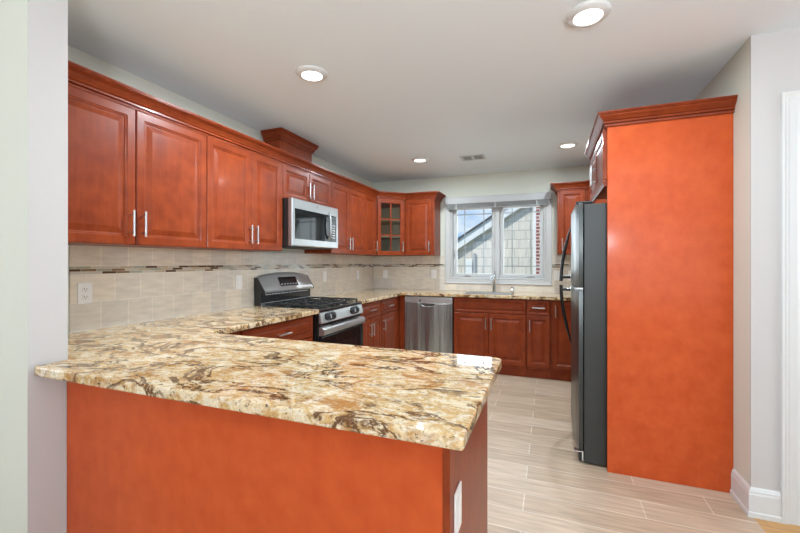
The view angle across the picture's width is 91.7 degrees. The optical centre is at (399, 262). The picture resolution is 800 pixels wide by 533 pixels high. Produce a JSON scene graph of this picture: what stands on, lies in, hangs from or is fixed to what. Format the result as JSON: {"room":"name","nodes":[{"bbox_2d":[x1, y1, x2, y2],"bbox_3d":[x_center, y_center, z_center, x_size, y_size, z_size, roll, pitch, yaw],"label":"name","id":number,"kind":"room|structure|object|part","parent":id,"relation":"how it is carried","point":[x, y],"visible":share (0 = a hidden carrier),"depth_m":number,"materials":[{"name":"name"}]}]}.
{"room":"kitchen","nodes":[
{"label":"kitchen","id":0,"kind":"room"},
{"bbox_2d":[0,0,26,532],"bbox_3d":[-2.781,0.067,2.009,3.165,2.440,0.120,0,0,21],"label":"wall partition","id":1,"kind":"structure","parent":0,"point":[13,13],"depth_m":1.42,"materials":[{"name":"paint"}]},
{"bbox_2d":[27,0,67,532],"bbox_3d":[-1.304,0.067,1.440,0.001,2.440,0.124,0,0,21],"label":"wall","id":2,"kind":"structure","parent":1,"relation":"attached to","point":[47,20],"depth_m":1.43,"materials":[{"name":"grey paint"}]},
{"bbox_2d":[68,45,372,332],"bbox_3d":[-1.170,0.067,3.749,0.120,2.440,4.286,0,0,21],"label":"wall","id":3,"kind":"structure","parent":0,"point":[77,56],"depth_m":2.61,"materials":[{"name":"paint"}]},
{"bbox_2d":[68,85,205,248],"bbox_3d":[-1.539,-0.468,2.120,0.359,0.750,0.914,0,0,21],"label":"upper cabinet","id":4,"kind":"object","parent":3,"relation":"attached to","point":[136,178],"visible":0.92,"depth_m":2.03,"materials":[{"name":"brown wood"}]},
{"bbox_3d":[-1.497,-0.454,1.857,0.020,0.718,0.452,0,0,21],"label":"door","id":5,"kind":"part","parent":4,"relation":"part of","materials":[{"name":"brown wood"}]},
{"bbox_3d":[-1.400,-0.205,2.032,0.037,0.135,0.011,0,0,21],"label":"handle","id":6,"kind":"part","parent":4,"relation":"part of","materials":[{"name":"silver metal"}]},
{"bbox_3d":[-1.378,-0.205,2.091,0.037,0.135,0.011,0,0,21],"label":"handle","id":7,"kind":"part","parent":4,"relation":"part of","materials":[{"name":"silver metal"}]},
{"bbox_3d":[-1.332,-0.454,2.285,0.020,0.718,0.453,0,0,21],"label":"door","id":8,"kind":"part","parent":4,"relation":"part of","materials":[{"name":"brown wood"}]},
{"bbox_2d":[69,245,373,332],"bbox_3d":[-1.068,0.141,3.831,0.008,0.465,3.800,0,0,21],"label":"backsplash","id":9,"kind":"structure","parent":3,"relation":"attached to","point":[130,285],"depth_m":2.65,"materials":[{"name":"tile"}]},
{"bbox_2d":[77,282,91,304],"bbox_3d":[-1.719,0.169,2.118,0.009,0.116,0.072,0,0,21],"label":"outlet","id":10,"kind":"object","parent":9,"relation":"attached to","point":[84,290],"visible":1,"depth_m":2.11,"materials":[{"name":"white plastic"}]},
{"bbox_2d":[82,287,88,291],"bbox_3d":[-1.716,0.148,2.117,0.002,0.029,0.032,0,0,21],"label":"socket","id":11,"kind":"object","parent":10,"relation":"attached to","point":[84,289],"depth_m":2.12,"materials":[{"name":"grey plastic"}]},
{"bbox_2d":[82,294,88,299],"bbox_3d":[-1.716,0.190,2.117,0.002,0.029,0.032,0,0,21],"label":"socket","id":12,"kind":"object","parent":10,"relation":"attached to","point":[84,296],"depth_m":2.12,"materials":[{"name":"grey plastic"}]},
{"bbox_2d":[235,275,241,288],"bbox_3d":[-1.315,0.161,3.167,0.008,0.116,0.072,0,0,21],"label":"wall plate","id":13,"kind":"object","parent":9,"relation":"attached to","point":[238,278],"visible":1,"depth_m":3.16,"materials":[{"name":"white plastic"}]},
{"bbox_2d":[323,271,326,281],"bbox_3d":[-0.848,0.161,4.378,0.008,0.116,0.072,0,0,21],"label":"wall plate","id":14,"kind":"object","parent":9,"relation":"attached to","point":[325,272],"visible":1,"depth_m":4.38,"materials":[{"name":"white plastic"}]},
{"bbox_2d":[175,136,281,251],"bbox_3d":[-1.238,-0.468,2.901,0.359,0.750,0.758,0,0,21],"label":"upper cabinet","id":15,"kind":"object","parent":3,"relation":"attached to","point":[244,188],"visible":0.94,"depth_m":2.78,"materials":[{"name":"brown wood"}]},
{"bbox_3d":[-1.177,-0.454,2.688,0.020,0.718,0.400,0,0,21],"label":"door","id":16,"kind":"part","parent":15,"relation":"part of","materials":[{"name":"brown wood"}]},
{"bbox_3d":[-1.068,-0.205,2.894,0.037,0.135,0.011,0,0,21],"label":"handle","id":17,"kind":"part","parent":15,"relation":"part of","materials":[{"name":"silver metal"}]},
{"bbox_3d":[-1.041,-0.454,3.041,0.020,0.718,0.350,0,0,21],"label":"door","id":18,"kind":"part","parent":15,"relation":"part of","materials":[{"name":"brown wood"}]},
{"bbox_2d":[282,164,330,206],"bbox_3d":[-0.964,-0.689,3.612,0.359,0.308,0.760,0,0,21],"label":"upper cabinet","id":19,"kind":"object","parent":3,"relation":"attached to","point":[297,184],"visible":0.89,"depth_m":3.50,"materials":[{"name":"brown wood"}]},
{"bbox_2d":[261,127,318,161],"bbox_3d":[-1.006,-0.996,3.604,0.224,0.304,0.575,0,0,21],"label":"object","id":20,"kind":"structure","parent":19,"relation":"on","point":[281,138],"depth_m":3.45,"materials":[{"name":"brown wood"}]},
{"bbox_3d":[-0.908,-0.674,3.386,0.020,0.276,0.377,0,0,21],"label":"door","id":21,"kind":"part","parent":19,"relation":"part of","materials":[{"name":"brown wood"}]},
{"bbox_2d":[282,197,337,249],"bbox_3d":[-0.922,-0.332,3.590,0.451,0.402,0.742,0,0,21],"label":"microwave oven","id":22,"kind":"object","parent":19,"relation":"attached to","point":[306,225],"visible":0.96,"depth_m":3.41,"materials":[{"name":"silver metal"}]},
{"bbox_3d":[-0.795,-0.324,3.462,0.032,0.255,0.525,0,0,21],"label":"door glass","id":23,"kind":"part","parent":22,"relation":"part of","materials":[{"name":"black glass"}]},
{"bbox_3d":[-0.667,-0.349,3.694,0.052,0.265,0.024,0,0,43],"label":"handle","id":24,"kind":"part","parent":22,"relation":"part of","materials":[{"name":"silver metal"}]},
{"bbox_3d":[-0.674,-0.324,3.776,0.032,0.255,0.146,0,0,21],"label":"control panel","id":25,"kind":"part","parent":22,"relation":"part of","materials":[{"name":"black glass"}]},
{"bbox_3d":[-0.771,-0.674,3.741,0.020,0.276,0.377,0,0,21],"label":"door","id":26,"kind":"part","parent":19,"relation":"part of","materials":[{"name":"brown wood"}]},
{"bbox_2d":[304,182,364,254],"bbox_3d":[-0.689,-0.468,4.324,0.359,0.750,0.762,0,0,21],"label":"upper cabinet","id":27,"kind":"object","parent":3,"relation":"attached to","point":[350,204],"visible":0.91,"depth_m":4.25,"materials":[{"name":"brown wood"}]},
{"bbox_3d":[-0.634,-0.454,4.095,0.020,0.718,0.372,0,0,21],"label":"door","id":28,"kind":"part","parent":27,"relation":"part of","materials":[{"name":"brown wood"}]},
{"bbox_3d":[-0.497,-0.454,4.450,0.020,0.718,0.384,0,0,21],"label":"door","id":29,"kind":"part","parent":27,"relation":"part of","materials":[{"name":"brown wood"}]},
{"bbox_2d":[363,195,377,254],"bbox_3d":[-0.494,-0.468,4.829,0.359,0.750,0.318,0,0,21],"label":"upper cabinet","id":30,"kind":"object","parent":3,"relation":"attached to","point":[370,202],"visible":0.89,"depth_m":4.78,"materials":[{"name":"brown wood"}]},
{"bbox_2d":[68,0,799,182],"bbox_3d":[-0.371,-1.203,0.706,8.600,0.100,9.450,0,0,21],"label":"ceiling","id":31,"kind":"structure","parent":0,"point":[508,82],"depth_m":2.22,"materials":[{"name":"white paint"}]},
{"bbox_2d":[296,65,327,81],"bbox_3d":[-0.536,-1.143,2.363,0.192,0.021,0.192,0,0,21],"label":"recessed light","id":32,"kind":"object","parent":31,"relation":"in","point":[310,73],"visible":1,"depth_m":2.33,"materials":[{"name":"white paint"}]},
{"bbox_2d":[412,157,428,161],"bbox_3d":[0.223,-1.143,4.326,0.192,0.021,0.192,0,0,21],"label":"recessed light","id":33,"kind":"object","parent":31,"relation":"in","point":[415,159],"visible":1,"depth_m":4.28,"materials":[{"name":"white paint"}]},
{"bbox_2d":[459,154,485,160],"bbox_3d":[0.800,-1.150,4.257,0.260,0.006,0.200,0,0,21],"label":"ceiling vent","id":34,"kind":"object","parent":31,"relation":"in","point":[477,156],"visible":1,"depth_m":4.25,"materials":[{"name":"grey metal"}]},
{"bbox_2d":[557,141,578,147],"bbox_3d":[1.634,-1.143,3.779,0.192,0.021,0.192,0,0,21],"label":"recessed light","id":35,"kind":"object","parent":31,"relation":"in","point":[568,144],"visible":1,"depth_m":3.73,"materials":[{"name":"white paint"}]},
{"bbox_2d":[566,0,611,27],"bbox_3d":[0.871,-1.143,1.797,0.192,0.021,0.192,0,0,21],"label":"recessed light","id":36,"kind":"object","parent":31,"relation":"in","point":[592,12],"visible":1,"depth_m":1.77,"materials":[{"name":"white paint"}]},
{"bbox_2d":[373,165,589,366],"bbox_3d":[1.193,0.067,5.075,3.575,2.440,0.130,0,0,21],"label":"wall","id":37,"kind":"structure","parent":0,"point":[538,180],"depth_m":5.00,"materials":[{"name":"paint"}]},
{"bbox_2d":[360,198,408,255],"bbox_3d":[-0.211,-0.468,5.219,0.608,0.750,0.608,0,0,21],"label":"upper cabinet","id":38,"kind":"object","parent":37,"relation":"attached to","point":[390,213],"visible":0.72,"depth_m":5.11,"materials":[{"name":"brown wood"}]},
{"bbox_2d":[381,220,399,224],"bbox_3d":[-0.211,-0.544,5.220,0.564,0.016,0.565,0,0,21],"label":"shelf","id":39,"kind":"object","parent":38,"relation":"attached to","point":[383,222],"depth_m":5.21,"materials":[{"name":"brown wood"}]},
{"bbox_2d":[381,236,399,239],"bbox_3d":[-0.211,-0.331,5.220,0.564,0.016,0.565,0,0,21],"label":"shelf","id":40,"kind":"object","parent":38,"relation":"attached to","point":[382,237],"depth_m":5.24,"materials":[{"name":"brown wood"}]},
{"bbox_3d":[-0.120,-0.454,5.014,0.370,0.720,0.020,0,0,-24],"label":"door","id":41,"kind":"part","parent":38,"relation":"part of","materials":[{"name":"brown wood"}]},
{"bbox_2d":[405,199,439,255],"bbox_3d":[0.302,-0.468,5.155,0.390,0.750,0.359,0,0,21],"label":"upper cabinet","id":42,"kind":"object","parent":37,"relation":"attached to","point":[422,217],"visible":1,"depth_m":5.03,"materials":[{"name":"brown wood"}]},
{"bbox_2d":[68,60,445,201],"bbox_3d":[-0.487,-0.858,3.426,0.772,0.085,4.153,0,0,21],"label":"crown molding","id":43,"kind":"structure","parent":42,"relation":"attached to","point":[80,77],"depth_m":2.43,"materials":[{"name":"brown wood"}]},
{"bbox_2d":[374,255,571,292],"bbox_3d":[1.172,0.141,5.008,3.324,0.465,0.008,0,0,21],"label":"backsplash","id":44,"kind":"structure","parent":37,"relation":"attached to","point":[404,272],"depth_m":5.31,"materials":[{"name":"tile"}]},
{"bbox_2d":[383,270,387,277],"bbox_3d":[-0.209,0.165,5.532,0.072,0.116,0.008,0,0,21],"label":"wall plate","id":45,"kind":"object","parent":44,"relation":"attached to","point":[385,272],"visible":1,"depth_m":5.53,"materials":[{"name":"white plastic"}]},
{"bbox_2d":[431,270,436,277],"bbox_3d":[0.461,0.159,5.274,0.072,0.116,0.008,0,0,21],"label":"wall plate","id":46,"kind":"object","parent":44,"relation":"attached to","point":[433,272],"visible":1,"depth_m":5.27,"materials":[{"name":"white plastic"}]},
{"bbox_2d":[554,271,559,279],"bbox_3d":[1.908,0.159,4.715,0.072,0.116,0.008,0,0,21],"label":"wall plate","id":47,"kind":"object","parent":44,"relation":"attached to","point":[556,273],"visible":0.81,"depth_m":4.71,"materials":[{"name":"white plastic"}]},
{"bbox_2d":[445,193,551,285],"bbox_3d":[1.251,-0.283,5.030,1.340,1.130,0.134,0,0,21],"label":"window","id":48,"kind":"structure","parent":37,"relation":"in","point":[451,275],"depth_m":5.00,"materials":[{"name":"grey paint"}]},
{"bbox_3d":[0.986,-0.276,5.157,0.554,0.939,0.048,0,0,21],"label":"sash","id":49,"kind":"part","parent":48,"relation":"part of","materials":[{"name":"grey plastic"}]},
{"bbox_2d":[457,209,491,273],"bbox_3d":[0.989,-0.276,5.164,0.464,0.849,0.008,0,0,21],"label":"grille","id":50,"kind":"object","parent":48,"relation":"attached to","point":[464,214],"depth_m":5.17,"materials":[{"name":"grey"}]},
{"bbox_2d":[444,192,550,209],"bbox_3d":[1.214,-0.774,4.938,1.326,0.154,0.055,0,0,21],"label":"window blind","id":51,"kind":"object","parent":48,"relation":"attached to","point":[542,198],"visible":1,"depth_m":4.90,"materials":[{"name":"grey"}]},
{"bbox_3d":[1.216,-0.707,4.941,1.265,0.015,0.044,0,0,21],"label":"rail","id":52,"kind":"part","parent":51,"relation":"part of","materials":[{"name":"grey"}]},
{"bbox_3d":[1.257,-0.276,5.040,1.188,0.983,0.110,0,0,21],"label":"frame","id":53,"kind":"part","parent":48,"relation":"part of","materials":[{"name":"grey plastic"}]},
{"bbox_3d":[1.547,-0.276,4.940,0.532,0.939,0.048,0,0,21],"label":"sash","id":54,"kind":"part","parent":48,"relation":"part of","materials":[{"name":"grey plastic"}]},
{"bbox_2d":[504,207,539,273],"bbox_3d":[1.550,-0.276,4.948,0.442,0.849,0.008,0,0,21],"label":"grille","id":55,"kind":"object","parent":48,"relation":"attached to","point":[531,211],"depth_m":4.95,"materials":[{"name":"grey"}]},
{"bbox_2d":[557,189,587,254],"bbox_3d":[1.995,-0.468,4.502,0.313,0.750,0.359,0,0,21],"label":"upper cabinet","id":56,"kind":"object","parent":37,"relation":"attached to","point":[566,200],"visible":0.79,"depth_m":4.40,"materials":[{"name":"brown wood"}]},
{"bbox_2d":[588,189,606,202],"bbox_3d":[2.363,-0.468,4.256,0.548,0.750,0.554,0,0,21],"label":"upper cabinet","id":57,"kind":"object","parent":37,"relation":"attached to","point":[600,200],"visible":0.03,"depth_m":4.19,"materials":[{"name":"brown wood"}]},
{"bbox_2d":[550,180,589,195],"bbox_3d":[2.065,-0.858,4.217,0.360,0.085,1.128,0,0,-36],"label":"crown molding","id":58,"kind":"structure","parent":57,"relation":"attached to","point":[575,185],"depth_m":4.36,"materials":[{"name":"brown wood"}]},
{"bbox_2d":[487,367,799,532],"bbox_3d":[-0.371,1.337,0.706,8.600,0.100,9.450,0,0,21],"label":"floor","id":59,"kind":"structure","parent":0,"point":[537,482],"depth_m":2.19,"materials":[{"name":"beige tile"}]},
{"bbox_2d":[229,315,312,341],"bbox_3d":[-1.114,0.847,2.772,0.656,0.880,0.912,0,0,21],"label":"base cabinet","id":60,"kind":"object","parent":59,"relation":"on","point":[301,329],"visible":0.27,"depth_m":2.77,"materials":[{"name":"brown wood"}]},
{"bbox_3d":[-0.764,0.874,2.896,0.020,0.567,0.372,0,0,21],"label":"door","id":61,"kind":"part","parent":60,"relation":"part of","materials":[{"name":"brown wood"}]},
{"bbox_2d":[67,381,486,532],"bbox_3d":[-0.469,0.848,1.504,1.503,0.879,0.615,0,0,21],"label":"base cabinet","id":62,"kind":"object","parent":59,"relation":"on","point":[137,463],"visible":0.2,"depth_m":1.20,"materials":[{"name":"brown wood"}]},
{"bbox_2d":[34,306,501,450],"bbox_3d":[-0.562,0.390,2.075,2.198,0.034,1.820,0,0,21],"label":"countertop","id":63,"kind":"structure","parent":62,"relation":"on","point":[436,399],"depth_m":1.29,"materials":[{"name":"stone"}]},
{"bbox_2d":[454,480,461,532],"bbox_3d":[0.152,0.645,1.013,0.008,0.116,0.072,0,0,21],"label":"wall plate","id":64,"kind":"object","parent":62,"relation":"attached to","point":[458,493],"visible":1,"depth_m":1.00,"materials":[{"name":"white plastic"}]},
{"bbox_3d":[0.224,0.848,1.237,0.018,0.879,0.615,0,0,21],"label":"panel","id":65,"kind":"part","parent":62,"relation":"part of","materials":[{"name":"brown wood"}]},
{"bbox_2d":[254,272,364,345],"bbox_3d":[-0.791,0.690,3.539,0.704,1.195,0.738,0,0,21],"label":"gas range","id":66,"kind":"object","parent":59,"relation":"on","point":[337,321],"visible":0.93,"depth_m":3.44,"materials":[{"name":"silver metal"}]},
{"bbox_3d":[-1.047,0.362,3.638,0.009,0.031,0.730,0,0,21],"label":"backguard trim","id":67,"kind":"part","parent":66,"relation":"part of","materials":[{"name":"black metal"}]},
{"bbox_3d":[-1.049,0.176,3.640,0.042,0.083,0.260,0,0,21],"label":"display panel","id":68,"kind":"part","parent":66,"relation":"part of","materials":[{"name":"black plastic"}]},
{"bbox_2d":[265,297,361,312],"bbox_3d":[-0.777,0.373,3.534,0.587,0.056,0.738,0,0,21],"label":"cooktop","id":69,"kind":"object","parent":66,"relation":"in","point":[324,304],"depth_m":3.42,"materials":[{"name":"black metal"}]},
{"bbox_3d":[-0.501,0.811,3.428,0.027,0.428,0.730,0,0,21],"label":"oven door","id":70,"kind":"part","parent":66,"relation":"part of","materials":[{"name":"black glass"}]},
{"bbox_3d":[-0.502,0.447,3.428,0.026,0.087,0.734,0,0,21],"label":"control panel","id":71,"kind":"part","parent":66,"relation":"part of","materials":[{"name":"silver metal"}]},
{"bbox_3d":[-0.490,0.554,3.423,0.051,0.066,0.730,0,0,21],"label":"handle","id":72,"kind":"part","parent":66,"relation":"part of","materials":[{"name":"silver metal"}]},
{"bbox_2d":[361,300,380,346],"bbox_3d":[-0.578,0.847,4.164,0.656,0.880,0.571,0,0,21],"label":"base cabinet","id":73,"kind":"object","parent":59,"relation":"on","point":[371,310],"visible":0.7,"depth_m":4.07,"materials":[{"name":"brown wood"}]},
{"bbox_3d":[-0.361,0.874,3.941,0.020,0.567,0.248,0,0,21],"label":"door","id":74,"kind":"part","parent":73,"relation":"part of","materials":[{"name":"brown wood"}]},
{"bbox_3d":[-0.310,0.500,4.074,0.020,0.160,0.533,0,0,21],"label":"drawer","id":75,"kind":"part","parent":73,"relation":"part of","materials":[{"name":"brown wood"}]},
{"bbox_3d":[-0.301,0.702,4.021,0.037,0.135,0.011,0,0,21],"label":"handle","id":76,"kind":"part","parent":73,"relation":"part of","materials":[{"name":"silver metal"}]},
{"bbox_3d":[-0.265,0.874,4.191,0.020,0.567,0.282,0,0,21],"label":"door","id":77,"kind":"part","parent":73,"relation":"part of","materials":[{"name":"brown wood"}]},
{"bbox_2d":[314,288,570,303],"bbox_3d":[0.865,0.390,4.211,3.322,0.034,1.698,0,0,21],"label":"countertop","id":78,"kind":"structure","parent":73,"relation":"on","point":[374,294],"depth_m":4.51,"materials":[{"name":"stone"}]},
{"bbox_2d":[463,292,510,294],"bbox_3d":[1.062,0.481,4.714,0.548,0.212,0.358,0,0,21],"label":"sink","id":79,"kind":"object","parent":78,"relation":"in","point":[493,293],"visible":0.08,"depth_m":4.87,"materials":[{"name":"silver metal"}]},
{"bbox_2d":[490,272,496,291],"bbox_3d":[1.168,0.244,4.855,0.059,0.257,0.199,0,0,21],"label":"kitchen faucet","id":80,"kind":"object","parent":78,"relation":"on","point":[493,278],"visible":1,"depth_m":4.90,"materials":[{"name":"silver metal"}]},
{"bbox_2d":[381,296,398,348],"bbox_3d":[-0.369,0.847,4.704,0.656,0.880,0.583,0,0,21],"label":"base cabinet","id":81,"kind":"object","parent":59,"relation":"on","point":[389,306],"visible":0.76,"depth_m":4.57,"materials":[{"name":"brown wood"}]},
{"bbox_3d":[-0.131,0.500,4.538,0.020,0.160,0.432,0,0,21],"label":"drawer","id":82,"kind":"part","parent":81,"relation":"part of","materials":[{"name":"brown wood"}]},
{"bbox_3d":[-0.131,0.874,4.538,0.020,0.567,0.432,0,0,21],"label":"door","id":83,"kind":"part","parent":81,"relation":"part of","materials":[{"name":"brown wood"}]},
{"bbox_2d":[399,295,405,349],"bbox_3d":[0.031,0.847,4.873,0.076,0.880,0.016,0,0,21],"label":"filler panel","id":84,"kind":"object","parent":59,"relation":"on","point":[401,297],"visible":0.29,"depth_m":4.86,"materials":[{"name":"brown wood"}]},
{"bbox_2d":[405,295,453,353],"bbox_3d":[0.435,0.851,4.963,0.600,0.872,0.556,0,0,21],"label":"dishwasher","id":85,"kind":"object","parent":59,"relation":"on","point":[429,320],"visible":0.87,"depth_m":4.70,"materials":[{"name":"silver metal"}]},
{"bbox_3d":[0.342,0.516,4.708,0.185,0.035,0.003,0,0,21],"label":"pocket handle","id":86,"kind":"part","parent":85,"relation":"part of","materials":[{"name":"grey metal"}]},
{"bbox_3d":[0.345,0.458,4.727,0.600,0.074,0.039,0,0,21],"label":"control panel","id":87,"kind":"part","parent":85,"relation":"part of","materials":[{"name":"silver metal"}]},
{"bbox_2d":[454,297,526,376],"bbox_3d":[1.112,0.847,4.705,0.826,0.880,0.591,0,0,21],"label":"base cabinet","id":88,"kind":"object","parent":59,"relation":"on","point":[488,327],"visible":0.82,"depth_m":4.45,"materials":[{"name":"brown wood"}]},
{"bbox_3d":[0.832,0.874,4.545,0.403,0.567,0.020,0,0,21],"label":"door","id":89,"kind":"part","parent":88,"relation":"part of","materials":[{"name":"brown wood"}]},
{"bbox_3d":[1.022,0.500,4.472,0.811,0.160,0.020,0,0,21],"label":"drawer","id":90,"kind":"part","parent":88,"relation":"part of","materials":[{"name":"brown wood"}]},
{"bbox_3d":[1.213,0.874,4.398,0.402,0.567,0.020,0,0,21],"label":"door","id":91,"kind":"part","parent":88,"relation":"part of","materials":[{"name":"brown wood"}]},
{"bbox_2d":[527,299,549,378],"bbox_3d":[1.617,0.847,4.515,0.248,0.880,0.601,0,0,21],"label":"base cabinet","id":92,"kind":"object","parent":59,"relation":"on","point":[538,311],"visible":0.91,"depth_m":4.27,"materials":[{"name":"brown wood"}]},
{"bbox_3d":[1.525,0.500,4.278,0.235,0.160,0.020,0,0,21],"label":"drawer","id":93,"kind":"part","parent":92,"relation":"part of","materials":[{"name":"brown wood"}]},
{"bbox_3d":[1.525,0.874,4.278,0.235,0.567,0.020,0,0,21],"label":"door","id":94,"kind":"part","parent":92,"relation":"part of","materials":[{"name":"brown wood"}]},
{"bbox_2d":[550,300,570,380],"bbox_3d":[2.168,0.847,4.303,0.930,0.880,0.601,0,0,21],"label":"base cabinet","id":95,"kind":"object","parent":59,"relation":"on","point":[560,345],"visible":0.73,"depth_m":4.20,"materials":[{"name":"brown wood"}]},
{"bbox_2d":[559,201,606,465],"bbox_3d":[1.585,0.447,2.721,0.851,1.680,0.762,0,0,21],"label":"refrigerator","id":96,"kind":"object","parent":59,"relation":"on","point":[588,229],"visible":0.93,"depth_m":2.46,"materials":[{"name":"grey paint"}]},
{"bbox_3d":[1.341,-0.069,3.143,0.093,0.442,0.027,0,0,21],"label":"handle","id":97,"kind":"part","parent":96,"relation":"part of","materials":[{"name":"black metal"}]},
{"bbox_3d":[1.341,0.415,3.143,0.093,0.467,0.027,0,0,21],"label":"handle","id":98,"kind":"part","parent":96,"relation":"part of","materials":[{"name":"black metal"}]},
{"bbox_3d":[1.284,-0.110,2.837,0.042,0.543,0.758,0,0,21],"label":"freezer door","id":99,"kind":"part","parent":96,"relation":"part of","materials":[{"name":"grey metal"}]},
{"bbox_3d":[1.284,0.688,2.837,0.042,1.028,0.758,0,0,21],"label":"door","id":100,"kind":"part","parent":96,"relation":"part of","materials":[{"name":"grey metal"}]},
{"bbox_2d":[607,113,732,492],"bbox_3d":[1.567,0.227,2.279,0.623,2.120,0.020,0,0,21],"label":"end panel","id":101,"kind":"object","parent":59,"relation":"on","point":[670,182],"visible":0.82,"depth_m":2.26,"materials":[{"name":"brown wood"}]},
{"bbox_2d":[694,37,749,484],"bbox_3d":[2.313,0.067,3.177,0.120,2.440,2.607,0,0,21],"label":"wall","id":102,"kind":"structure","parent":0,"point":[733,78],"depth_m":2.08,"materials":[{"name":"paint"}]},
{"bbox_2d":[590,129,606,203],"bbox_3d":[1.693,-0.653,2.692,0.674,0.360,0.838,0,0,21],"label":"upper cabinet","id":103,"kind":"object","parent":102,"relation":"attached to","point":[598,163],"visible":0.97,"depth_m":2.65,"materials":[{"name":"brown wood"}]},
{"bbox_3d":[1.497,-0.671,2.993,0.020,0.314,0.415,0,0,21],"label":"door","id":104,"kind":"part","parent":103,"relation":"part of","materials":[{"name":"brown wood"}]},
{"bbox_3d":[1.420,-0.492,2.797,0.022,0.039,0.838,0,0,21],"label":"light rail","id":105,"kind":"part","parent":103,"relation":"part of","materials":[{"name":"brown wood"}]},
{"bbox_3d":[1.346,-0.671,2.601,0.020,0.314,0.415,0,0,21],"label":"door","id":106,"kind":"part","parent":103,"relation":"part of","materials":[{"name":"brown wood"}]},
{"bbox_2d":[584,95,737,160],"bbox_3d":[1.691,-0.871,2.682,0.680,0.080,0.974,0,0,21],"label":"crown molding","id":107,"kind":"structure","parent":103,"relation":"attached to","point":[724,104],"depth_m":2.26,"materials":[{"name":"brown wood"}]},
{"bbox_2d":[730,468,781,522],"bbox_3d":[1.861,1.214,2.037,0.136,0.146,0.212,0,0,21],"label":"baseboard","id":108,"kind":"structure","parent":102,"relation":"attached to","point":[764,504],"depth_m":1.96,"materials":[{"name":"white paint"}]},
{"bbox_2d":[750,28,799,490],"bbox_3d":[3.087,0.067,1.535,2.745,2.440,0.120,0,0,21],"label":"wall","id":109,"kind":"structure","parent":0,"point":[774,56],"depth_m":1.95,"materials":[{"name":"grey paint"}]},
{"bbox_2d":[780,90,799,525],"bbox_3d":[2.356,0.225,1.761,0.990,2.125,0.115,0,0,21],"label":"door frame","id":110,"kind":"structure","parent":109,"relation":"in","point":[789,101],"depth_m":1.91,"materials":[{"name":"white paint"}]},
{"label":"outside","id":111,"kind":"structure","parent":0,"visible":0},
{"bbox_3d":[5.288,1.962,13.716,24.000,0.150,18.600,0,0,21],"label":"ground","id":112,"kind":"structure","parent":111,"visible":0},
{"bbox_2d":[457,207,539,273],"bbox_3d":[5.126,-0.265,10.793,10.000,4.304,6.170,0,0,21],"label":"neighbor house","id":113,"kind":"structure","parent":112,"relation":"on","point":[521,221],"depth_m":8.69,"materials":[{"name":"white"}]}
]}

